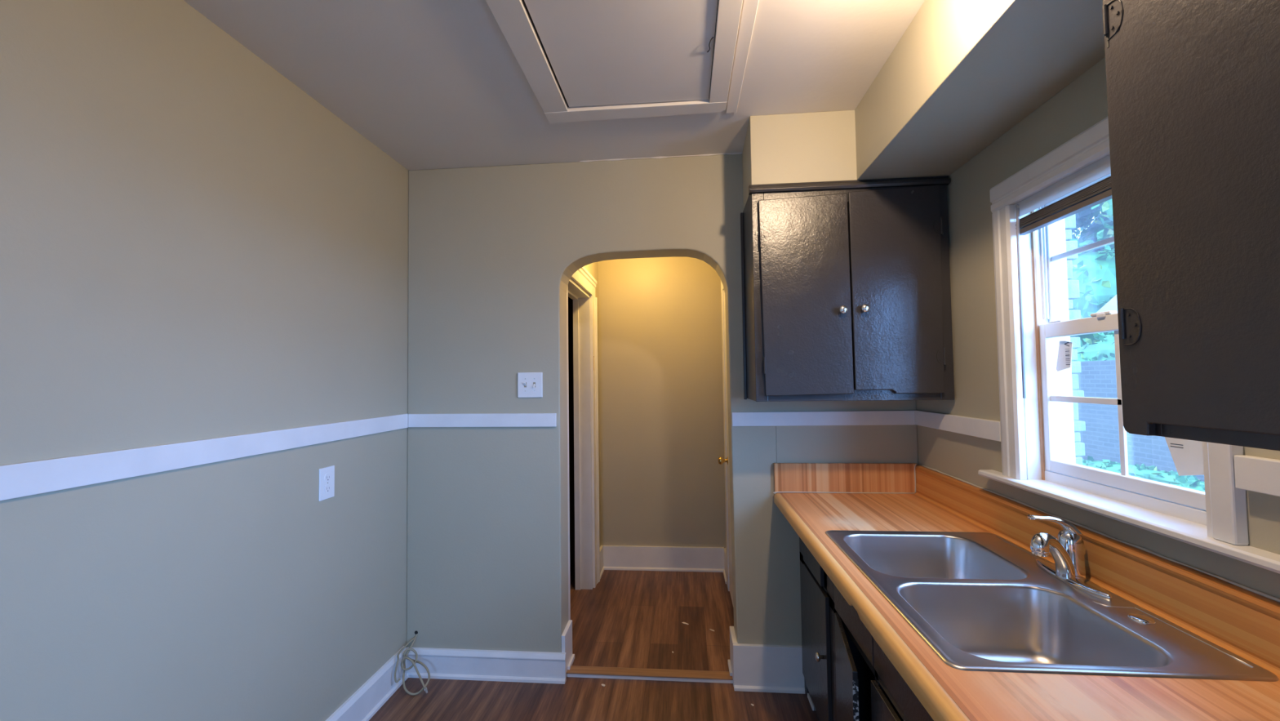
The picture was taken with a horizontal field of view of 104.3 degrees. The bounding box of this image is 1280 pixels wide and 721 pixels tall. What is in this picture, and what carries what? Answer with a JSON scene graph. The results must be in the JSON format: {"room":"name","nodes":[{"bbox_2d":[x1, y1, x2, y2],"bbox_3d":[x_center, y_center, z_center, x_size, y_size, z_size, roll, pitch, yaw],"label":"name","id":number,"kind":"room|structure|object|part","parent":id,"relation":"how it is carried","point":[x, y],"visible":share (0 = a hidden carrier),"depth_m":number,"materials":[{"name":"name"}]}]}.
{"room":"kitchen","nodes":[
{"label":"kitchen","id":0,"kind":"room"},
{"bbox_2d":[0,0,408,720],"bbox_3d":[-1.442,0.235,0.265,0.120,2.602,4.894,-1,-2,5],"label":"wall","id":1,"kind":"structure","parent":0,"point":[193,246],"depth_m":1.41,"materials":[{"name":"beige paint"}]},
{"bbox_2d":[0,413,408,500],"bbox_3d":[-1.379,0.222,0.218,0.014,0.071,4.610,-1,-2,5],"label":"trim","id":2,"kind":"structure","parent":1,"relation":"attached to","point":[17,480],"depth_m":1.33,"materials":[{"name":"white paint"}]},
{"bbox_2d":[318,465,334,501],"bbox_3d":[-1.228,0.480,1.950,0.008,0.124,0.081,-1,-2,5],"label":"wall outlet","id":3,"kind":"object","parent":1,"relation":"attached to","point":[326,474],"visible":1,"depth_m":1.94,"materials":[{"name":"white plastic"}]},
{"bbox_2d":[324,484,330,492],"bbox_3d":[-1.225,0.502,1.949,0.002,0.029,0.033,-1,-2,5],"label":"socket","id":4,"kind":"object","parent":3,"relation":"attached to","point":[327,486],"depth_m":1.95,"materials":[{"name":"grey plastic"}]},
{"bbox_2d":[324,473,330,481],"bbox_3d":[-1.226,0.459,1.951,0.002,0.029,0.033,-1,-2,5],"label":"socket","id":5,"kind":"object","parent":3,"relation":"attached to","point":[327,476],"depth_m":1.95,"materials":[{"name":"grey plastic"}]},
{"bbox_2d":[324,645,408,720],"bbox_3d":[-1.357,1.407,0.170,0.028,0.150,4.602,-1,-2,5],"label":"baseboard","id":6,"kind":"structure","parent":1,"relation":"attached to","point":[367,700],"depth_m":2.19,"materials":[{"name":"white paint"}]},
{"bbox_2d":[183,0,924,170],"bbox_3d":[-0.143,-1.137,0.201,2.764,0.100,4.894,-1,-2,5],"label":"ceiling","id":7,"kind":"structure","parent":0,"point":[432,84],"depth_m":1.77,"materials":[{"name":"paint"}]},
{"bbox_2d":[485,0,742,123],"bbox_3d":[-0.074,-1.032,1.397,0.728,0.024,1.316,-1,-2,5],"label":"attic hatch","id":8,"kind":"object","parent":7,"relation":"attached to","point":[581,60],"visible":1,"depth_m":1.65,"materials":[{"name":"paint"}]},
{"bbox_3d":[-0.056,-1.038,1.401,0.552,0.008,1.127,-1,-2,5],"label":"hatch panel","id":9,"kind":"part","parent":8,"relation":"part of","materials":[{"name":"paint"}]},
{"bbox_2d":[725,0,759,113],"bbox_3d":[0.300,-1.052,1.184,0.044,0.008,1.735,-1,-2,5],"label":"trim","id":10,"kind":"structure","parent":7,"relation":"attached to","point":[749,8],"depth_m":1.66,"materials":[{"name":"paint"}]},
{"bbox_2d":[568,297,574,562],"bbox_3d":[-1.290,0.397,3.348,1.640,2.500,1.530,-1,-2,5],"label":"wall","id":11,"kind":"structure","parent":0,"point":[571,481],"depth_m":3.94,"materials":[{"name":"paint"}]},
{"bbox_2d":[570,262,600,546],"bbox_3d":[-0.421,0.381,3.230,0.113,2.500,1.215,-1,-2,5],"label":"wall","id":12,"kind":"structure","parent":0,"point":[593,268],"depth_m":3.79,"materials":[{"name":"beige paint"}]},
{"bbox_2d":[566,266,599,620],"bbox_3d":[-0.415,0.481,3.103,0.146,2.155,0.996,-1,-2,5],"label":"door frame","id":13,"kind":"structure","parent":12,"relation":"in","point":[585,372],"depth_m":3.45,"materials":[{"name":"white paint"}]},
{"bbox_3d":[-0.395,0.526,2.660,0.031,2.033,0.122,-1,-2,5],"label":"casing","id":14,"kind":"part","parent":13,"relation":"part of","materials":[{"name":"white paint"}]},
{"bbox_3d":[-0.371,-0.535,3.135,0.031,0.122,0.996,-1,-2,5],"label":"head casing","id":15,"kind":"part","parent":13,"relation":"part of","materials":[{"name":"white paint"}]},
{"bbox_3d":[-0.319,0.557,3.530,0.031,2.033,0.122,-1,-2,5],"label":"casing","id":16,"kind":"part","parent":13,"relation":"part of","materials":[{"name":"white paint"}]},
{"bbox_2d":[600,545,604,578],"bbox_3d":[-0.291,1.492,3.686,0.030,0.175,0.205,-1,-2,5],"label":"baseboard","id":17,"kind":"structure","parent":12,"relation":"attached to","point":[602,567],"depth_m":3.69,"materials":[{"name":"white paint"}]},
{"bbox_2d":[368,562,817,720],"bbox_3d":[-0.484,1.516,0.842,3.641,0.078,6.300,-1,-2,5],"label":"floor","id":18,"kind":"structure","parent":0,"point":[580,699],"depth_m":2.40,"materials":[{"name":"brown wood"}]},
{"bbox_2d":[394,630,430,695],"bbox_3d":[-1.063,1.453,2.394,0.178,0.213,0.180,-1,-2,5],"label":"coaxial cable","id":19,"kind":"object","parent":18,"relation":"on","point":[413,661],"visible":1,"depth_m":2.37,"materials":[{"name":"white plastic"}]},
{"bbox_2d":[799,537,836,720],"bbox_3d":[0.973,1.082,2.019,0.594,0.875,0.522,-1,-2,5],"label":"base cabinet","id":20,"kind":"object","parent":18,"relation":"on","point":[817,615],"visible":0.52,"depth_m":1.95,"materials":[{"name":"grey paint"}]},
{"bbox_3d":[0.708,0.771,2.041,0.014,0.195,0.282,-1,-2,5],"label":"drawer","id":21,"kind":"part","parent":20,"relation":"part of","materials":[{"name":"grey paint"}]},
{"bbox_3d":[0.711,1.143,1.999,0.014,0.522,0.340,-1,-2,5],"label":"door","id":22,"kind":"part","parent":20,"relation":"part of","materials":[{"name":"grey paint"}]},
{"bbox_3d":[0.678,1.118,1.875,0.030,0.033,0.033,-1,-2,5],"label":"knob","id":23,"kind":"part","parent":20,"relation":"part of","materials":[{"name":"silver metal"}]},
{"bbox_2d":[833,583,933,720],"bbox_3d":[0.905,1.057,1.325,0.609,0.875,0.870,-1,-2,5],"label":"base cabinet","id":24,"kind":"object","parent":18,"relation":"on","point":[869,687],"visible":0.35,"depth_m":1.46,"materials":[{"name":"grey paint"}]},
{"bbox_3d":[0.654,1.120,1.574,0.014,0.485,0.318,-1,2,13],"label":"door","id":25,"kind":"part","parent":24,"relation":"part of","materials":[{"name":"grey paint"}]},
{"bbox_3d":[0.666,0.755,1.553,0.014,0.198,0.350,-1,-2,5],"label":"drawer","id":26,"kind":"part","parent":24,"relation":"part of","materials":[{"name":"grey paint"}]},
{"bbox_3d":[0.638,1.131,1.164,0.014,0.486,0.448,-1,-2,5],"label":"door","id":27,"kind":"part","parent":24,"relation":"part of","materials":[{"name":"grey paint"}]},
{"bbox_3d":[0.632,0.741,1.163,0.014,0.198,0.418,-1,-2,5],"label":"drawer","id":28,"kind":"part","parent":24,"relation":"part of","materials":[{"name":"grey paint"}]},
{"bbox_3d":[0.825,1.021,0.318,0.594,0.875,1.148,-1,-2,5],"label":"base cabinet","id":29,"kind":"object","parent":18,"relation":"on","visible":0},
{"bbox_2d":[773,462,1279,720],"bbox_3d":[0.848,0.529,1.044,0.669,0.188,2.584,-1,-2,5],"label":"countertop","id":30,"kind":"structure","parent":29,"relation":"on","point":[1244,620],"depth_m":1.06,"materials":[{"name":"laminate"}]},
{"bbox_2d":[825,529,1279,681],"bbox_3d":[0.890,0.669,1.304,0.562,0.196,0.838,-1,-2,5],"label":"sink","id":31,"kind":"object","parent":30,"relation":"in","point":[980,601],"visible":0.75,"depth_m":1.25,"materials":[{"name":"silver metal"}]},
{"bbox_2d":[1026,514,1111,600],"bbox_3d":[1.095,0.492,1.315,0.153,0.166,0.236,-2,-2,23],"label":"kitchen faucet","id":32,"kind":"object","parent":30,"relation":"on","point":[1068,551],"visible":1,"depth_m":1.28,"materials":[{"name":"silver metal"}]},
{"bbox_3d":[1.057,0.502,1.272,0.158,0.134,0.041,0,-2,-27],"label":"spout","id":33,"kind":"part","parent":32,"relation":"part of","materials":[{"name":"silver metal"}]},
{"bbox_3d":[1.103,0.459,1.320,0.131,0.098,0.053,-1,-2,5],"label":"lever handle","id":34,"kind":"part","parent":32,"relation":"part of","materials":[{"name":"silver metal"}]},
{"bbox_3d":[1.126,0.567,1.300,0.056,0.014,0.248,-1,-2,5],"label":"plate","id":35,"kind":"part","parent":32,"relation":"part of","materials":[{"name":"silver metal"}]},
{"bbox_2d":[598,257,725,546],"bbox_3d":[0.163,0.396,3.839,1.190,2.500,0.100,-1,-2,5],"label":"wall","id":36,"kind":"structure","parent":0,"point":[662,478],"depth_m":3.79,"materials":[{"name":"beige paint"}]},
{"bbox_2d":[603,545,724,572],"bbox_3d":[0.179,1.487,3.733,0.919,0.175,0.030,-1,-2,5],"label":"baseboard","id":37,"kind":"structure","parent":36,"relation":"attached to","point":[631,557],"depth_m":3.73,"materials":[{"name":"white paint"}]},
{"bbox_2d":[406,154,918,689],"bbox_3d":[0.059,0.297,2.500,2.484,2.602,0.161,-1,-2,5],"label":"wall","id":38,"kind":"structure","parent":0,"point":[494,252],"depth_m":2.48,"materials":[{"name":"beige paint"}]},
{"bbox_2d":[408,413,556,426],"bbox_3d":[-0.792,0.298,2.486,0.761,0.068,0.015,-1,-2,5],"label":"trim","id":39,"kind":"structure","parent":38,"relation":"attached to","point":[460,420],"depth_m":2.48,"materials":[{"name":"white paint"}]},
{"bbox_2d":[405,646,566,684],"bbox_3d":[-0.765,1.492,2.434,0.814,0.132,0.028,-1,-2,5],"label":"baseboard","id":40,"kind":"structure","parent":38,"relation":"attached to","point":[545,667],"depth_m":2.43,"materials":[{"name":"white paint"}]},
{"bbox_2d":[517,372,542,397],"bbox_3d":[-0.547,0.121,2.467,0.126,0.125,0.021,-1,-2,5],"label":"light switch","id":41,"kind":"object","parent":38,"relation":"attached to","point":[530,384],"visible":1,"depth_m":2.47,"materials":[{"name":"white plastic"}]},
{"bbox_2d":[561,619,574,675],"bbox_3d":[-0.360,1.448,2.496,0.030,0.212,0.160,-1,-2,5],"label":"baseboard","id":42,"kind":"structure","parent":38,"relation":"attached to","point":[566,636],"depth_m":2.48,"materials":[{"name":"white paint"}]},
{"bbox_2d":[566,665,733,679],"bbox_3d":[0.044,1.525,2.436,0.805,0.008,0.070,-1,-2,5],"label":"trim","id":43,"kind":"structure","parent":38,"relation":"attached to","point":[580,669],"depth_m":2.42,"materials":[{"name":"brown wood"}]},
{"bbox_2d":[567,673,733,683],"bbox_3d":[0.043,1.538,2.414,0.804,0.018,0.018,-1,-2,5],"label":"trim","id":44,"kind":"structure","parent":38,"relation":"attached to","point":[568,674],"depth_m":2.40,"materials":[{"name":"white paint"}]},
{"bbox_2d":[579,152,742,161],"bbox_3d":[0.196,-1.007,2.453,1.000,0.015,0.018,-1,-2,5],"label":"trim","id":45,"kind":"structure","parent":38,"relation":"attached to","point":[731,153],"depth_m":2.46,"materials":[{"name":"paint"}]},
{"bbox_2d":[727,626,737,686],"bbox_3d":[0.452,1.439,2.425,0.036,0.205,0.160,-1,-2,5],"label":"baseboard","id":46,"kind":"structure","parent":38,"relation":"attached to","point":[732,633],"depth_m":2.41,"materials":[{"name":"white paint"}]},
{"bbox_2d":[733,643,805,693],"bbox_3d":[0.600,1.434,2.316,0.323,0.203,0.030,-1,-2,5],"label":"baseboard","id":47,"kind":"structure","parent":38,"relation":"attached to","point":[763,668],"depth_m":2.31,"materials":[{"name":"white paint"}]},
{"bbox_2d":[776,426,777,462],"bbox_3d":[0.651,0.397,2.363,0.003,0.177,0.002,-1,-2,5],"label":"trim","id":48,"kind":"structure","parent":38,"relation":"attached to","point":[776,426],"depth_m":2.36,"materials":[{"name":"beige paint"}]},
{"bbox_2d":[807,693,813,710],"bbox_3d":[0.762,1.522,2.228,0.006,0.016,0.118,-1,-2,5],"label":"trim","id":49,"kind":"structure","parent":38,"relation":"attached to","point":[808,695],"depth_m":2.21,"materials":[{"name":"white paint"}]},
{"bbox_2d":[731,410,915,426],"bbox_3d":[0.857,0.273,2.343,0.837,0.069,0.015,-1,-2,5],"label":"trim","id":50,"kind":"structure","parent":38,"relation":"attached to","point":[833,417],"depth_m":2.33,"materials":[{"name":"white paint"}]},
{"bbox_2d":[740,176,954,401],"bbox_3d":[0.867,-0.279,2.170,0.790,0.904,0.395,-1,-2,5],"label":"upper cabinet","id":51,"kind":"object","parent":38,"relation":"attached to","point":[846,288],"visible":1,"depth_m":2.00,"materials":[{"name":"grey paint"}]},
{"bbox_3d":[0.673,-0.268,2.027,0.360,0.819,0.018,-1,-2,5],"label":"door","id":52,"kind":"part","parent":51,"relation":"part of","materials":[{"name":"grey paint"}]},
{"bbox_3d":[0.812,-0.203,1.989,0.033,0.033,0.030,-1,-2,5],"label":"knob","id":53,"kind":"part","parent":51,"relation":"part of","materials":[{"name":"silver metal"}]},
{"bbox_3d":[0.848,-0.719,2.036,0.790,0.034,0.038,-1,-2,5],"label":"molding","id":54,"kind":"part","parent":51,"relation":"part of","materials":[{"name":"grey paint"}]},
{"bbox_3d":[0.897,-0.208,1.982,0.033,0.033,0.030,-1,-2,5],"label":"knob","id":55,"kind":"part","parent":51,"relation":"part of","materials":[{"name":"silver metal"}]},
{"bbox_3d":[1.030,-0.285,1.996,0.354,0.833,0.018,-1,-2,5],"label":"door","id":56,"kind":"part","parent":51,"relation":"part of","materials":[{"name":"grey paint"}]},
{"bbox_2d":[742,0,1105,208],"bbox_3d":[0.683,-0.954,0.087,0.785,0.295,4.624,-1,-2,5],"label":"soffit","id":57,"kind":"structure","parent":0,"point":[962,73],"depth_m":1.52,"materials":[{"name":"beige paint"}]},
{"bbox_2d":[915,57,1279,598],"bbox_3d":[1.167,0.192,0.039,0.150,2.602,4.894,-1,-2,5],"label":"wall","id":58,"kind":"structure","parent":0,"point":[1082,104],"depth_m":1.74,"materials":[{"name":"beige paint"}]},
{"bbox_2d":[912,409,1000,441],"bbox_3d":[1.253,0.252,1.997,0.018,0.067,0.637,-1,-2,5],"label":"trim","id":59,"kind":"structure","parent":58,"relation":"attached to","point":[990,429],"depth_m":1.92,"materials":[{"name":"white paint"}]},
{"bbox_2d":[915,465,1279,676],"bbox_3d":[1.162,0.519,1.006,0.034,0.168,2.562,-1,-2,5],"label":"backsplash","id":60,"kind":"structure","parent":58,"relation":"attached to","point":[1243,622],"depth_m":1.14,"materials":[{"name":"laminate"}]},
{"bbox_2d":[977,116,1279,573],"bbox_3d":[1.245,-0.108,1.298,0.195,0.992,0.943,-1,-2,5],"label":"window","id":61,"kind":"structure","parent":58,"relation":"in","point":[1037,443],"depth_m":1.53,"materials":[{"name":"white paint"}]},
{"bbox_3d":[1.213,-0.061,1.637,0.026,0.884,0.087,-1,-2,5],"label":"casing","id":62,"kind":"part","parent":61,"relation":"part of","materials":[{"name":"white paint"}]},
{"bbox_3d":[1.179,-0.558,1.339,0.026,0.087,0.722,-1,-2,5],"label":"head casing","id":63,"kind":"part","parent":61,"relation":"part of","materials":[{"name":"white paint"}]},
{"bbox_2d":[1013,154,1111,398],"bbox_3d":[1.202,-0.205,1.315,0.040,0.628,0.576,-1,-2,5],"label":"window blind","id":64,"kind":"object","parent":61,"relation":"attached to","point":[1096,193],"visible":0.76,"depth_m":1.42,"materials":[{"name":"white plastic"}]},
{"bbox_3d":[1.203,-0.421,1.321,0.024,0.016,0.565,-1,-2,5],"label":"rail","id":65,"kind":"part","parent":64,"relation":"part of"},
{"bbox_2d":[1056,340,1072,371],"bbox_3d":[1.287,-0.013,1.508,0.001,0.094,0.070,-1,-2,5],"label":"barcode sticker","id":66,"kind":"object","parent":61,"relation":"attached to","point":[1064,352],"visible":1,"depth_m":1.51,"materials":[{"name":"white paper"}]},
{"bbox_3d":[1.291,-0.310,1.319,0.025,0.426,0.545,-1,-2,5],"label":"sash","id":67,"kind":"part","parent":61,"relation":"part of","materials":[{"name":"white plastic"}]},
{"bbox_3d":[1.297,-0.088,1.311,0.095,0.937,0.580,-1,-2,5],"label":"frame","id":68,"kind":"part","parent":61,"relation":"part of","materials":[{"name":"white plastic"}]},
{"bbox_3d":[1.267,0.106,1.307,0.026,0.461,0.545,-1,-2,5],"label":"sash","id":69,"kind":"part","parent":61,"relation":"part of","materials":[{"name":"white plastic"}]},
{"bbox_3d":[1.209,0.378,1.284,0.109,0.020,0.943,-1,-2,5],"label":"sill","id":70,"kind":"part","parent":61,"relation":"part of","materials":[{"name":"white paint"}]},
{"bbox_2d":[1164,436,1204,475],"bbox_3d":[1.258,0.208,1.146,0.002,0.121,0.121,-1,-2,5],"label":"paper","id":71,"kind":"object","parent":61,"relation":"attached to","point":[1187,455],"visible":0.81,"depth_m":1.14,"materials":[{"name":"grey paper"}]},
{"bbox_3d":[1.157,-0.084,0.995,0.026,0.884,0.044,-1,-2,5],"label":"casing","id":72,"kind":"part","parent":61,"relation":"part of","materials":[{"name":"white paint"}]},
{"bbox_2d":[1102,0,1279,450],"bbox_3d":[0.927,-0.347,0.356,0.356,0.904,1.006,-1,-2,5],"label":"upper cabinet","id":73,"kind":"object","parent":58,"relation":"attached to","point":[1193,86],"visible":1,"depth_m":0.72,"materials":[{"name":"grey paint"}]},
{"bbox_3d":[0.800,-0.345,0.366,0.012,0.904,1.004,-1,-2,5],"label":"frame","id":74,"kind":"part","parent":73,"relation":"part of","materials":[{"name":"grey paint"}]},
{"bbox_2d":[1233,454,1279,496],"bbox_3d":[1.154,0.212,0.891,0.023,0.064,0.139,-1,-2,5],"label":"trim","id":75,"kind":"structure","parent":58,"relation":"attached to","point":[1253,473],"depth_m":0.92,"materials":[{"name":"white paint"}]},
{"bbox_3d":[0.639,0.364,3.138,0.120,2.500,1.215,-1,-2,5],"label":"wall","id":76,"kind":"structure","parent":0,"visible":0},
{"bbox_2d":[723,546,726,583],"bbox_3d":[0.621,1.476,3.590,0.030,0.175,0.240,-1,-2,5],"label":"baseboard","id":77,"kind":"structure","parent":76,"relation":"attached to","point":[725,550],"depth_m":3.58,"materials":[{"name":"white paint"}]},
{"bbox_2d":[718,280,733,604],"bbox_3d":[0.532,0.468,3.031,0.078,2.152,0.980,-1,-2,5],"label":"door","id":78,"kind":"structure","parent":76,"relation":"in","point":[721,460],"depth_m":3.36,"materials":[{"name":"white paint"}]},
{"bbox_3d":[0.546,-0.553,3.066,0.022,0.110,0.980,-1,-2,5],"label":"head casing","id":79,"kind":"part","parent":78,"relation":"part of","materials":[{"name":"white paint"}]},
{"bbox_3d":[0.552,0.667,3.313,0.064,0.056,0.056,-1,-2,5],"label":"knob","id":80,"kind":"part","parent":78,"relation":"part of","materials":[{"name":"gold metal"}]},
{"bbox_3d":[0.560,0.522,3.016,0.022,2.042,0.960,-1,-2,5],"label":"casing","id":81,"kind":"part","parent":78,"relation":"part of","materials":[{"name":"white paint"}]},
{"label":"outside","id":82,"kind":"structure","parent":0,"visible":0},
{"bbox_3d":[16.451,1.907,8.543,28.760,0.100,48.000,-1,-2,5],"label":"lawn","id":83,"kind":"structure","parent":82,"visible":0},
{"bbox_2d":[1064,213,1085,465],"bbox_3d":[2.685,-0.322,5.623,1.870,4.500,3.360,-1,-2,5],"label":"house wing","id":84,"kind":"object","parent":83,"relation":"on","point":[1073,293],"visible":0.08,"depth_m":3.91},
{"bbox_2d":[1068,199,1116,349],"bbox_3d":[16.209,-4.073,16.777,9.891,12.484,9.509,0,-2,-27],"label":"broadleaf tree","id":85,"kind":"object","parent":83,"relation":"on","point":[1095,269],"visible":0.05,"depth_m":14.23,"materials":[{"name":"green plant"}]},
{"bbox_2d":[1071,331,1115,361],"bbox_3d":[8.589,0.420,6.782,1.491,2.665,10.432,-1,-2,5],"label":"hedge","id":86,"kind":"object","parent":83,"relation":"on","point":[1103,350],"visible":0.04,"depth_m":9.23,"materials":[{"name":"green plant"}]},
{"bbox_2d":[1096,294,1117,312],"bbox_3d":[11.232,-0.078,9.169,2.600,4.050,3.600,-1,-2,5],"label":"shed","id":87,"kind":"object","parent":83,"relation":"on","point":[1112,304],"visible":0.02,"depth_m":10.57,"materials":[{"name":"white"}]},
{"bbox_2d":[1071,360,1204,481],"bbox_3d":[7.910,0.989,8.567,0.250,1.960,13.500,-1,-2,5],"label":"neighboring building","id":88,"kind":"structure","parent":83,"relation":"on","point":[1097,379],"depth_m":8.24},
{"bbox_2d":[1076,455,1204,491],"bbox_3d":[7.153,1.708,7.456,1.074,0.490,7.846,-1,-2,5],"label":"weeds","id":89,"kind":"object","parent":83,"relation":"on","point":[1150,473],"visible":0.05,"depth_m":7.06,"materials":[{"name":"green plant"}]}
]}

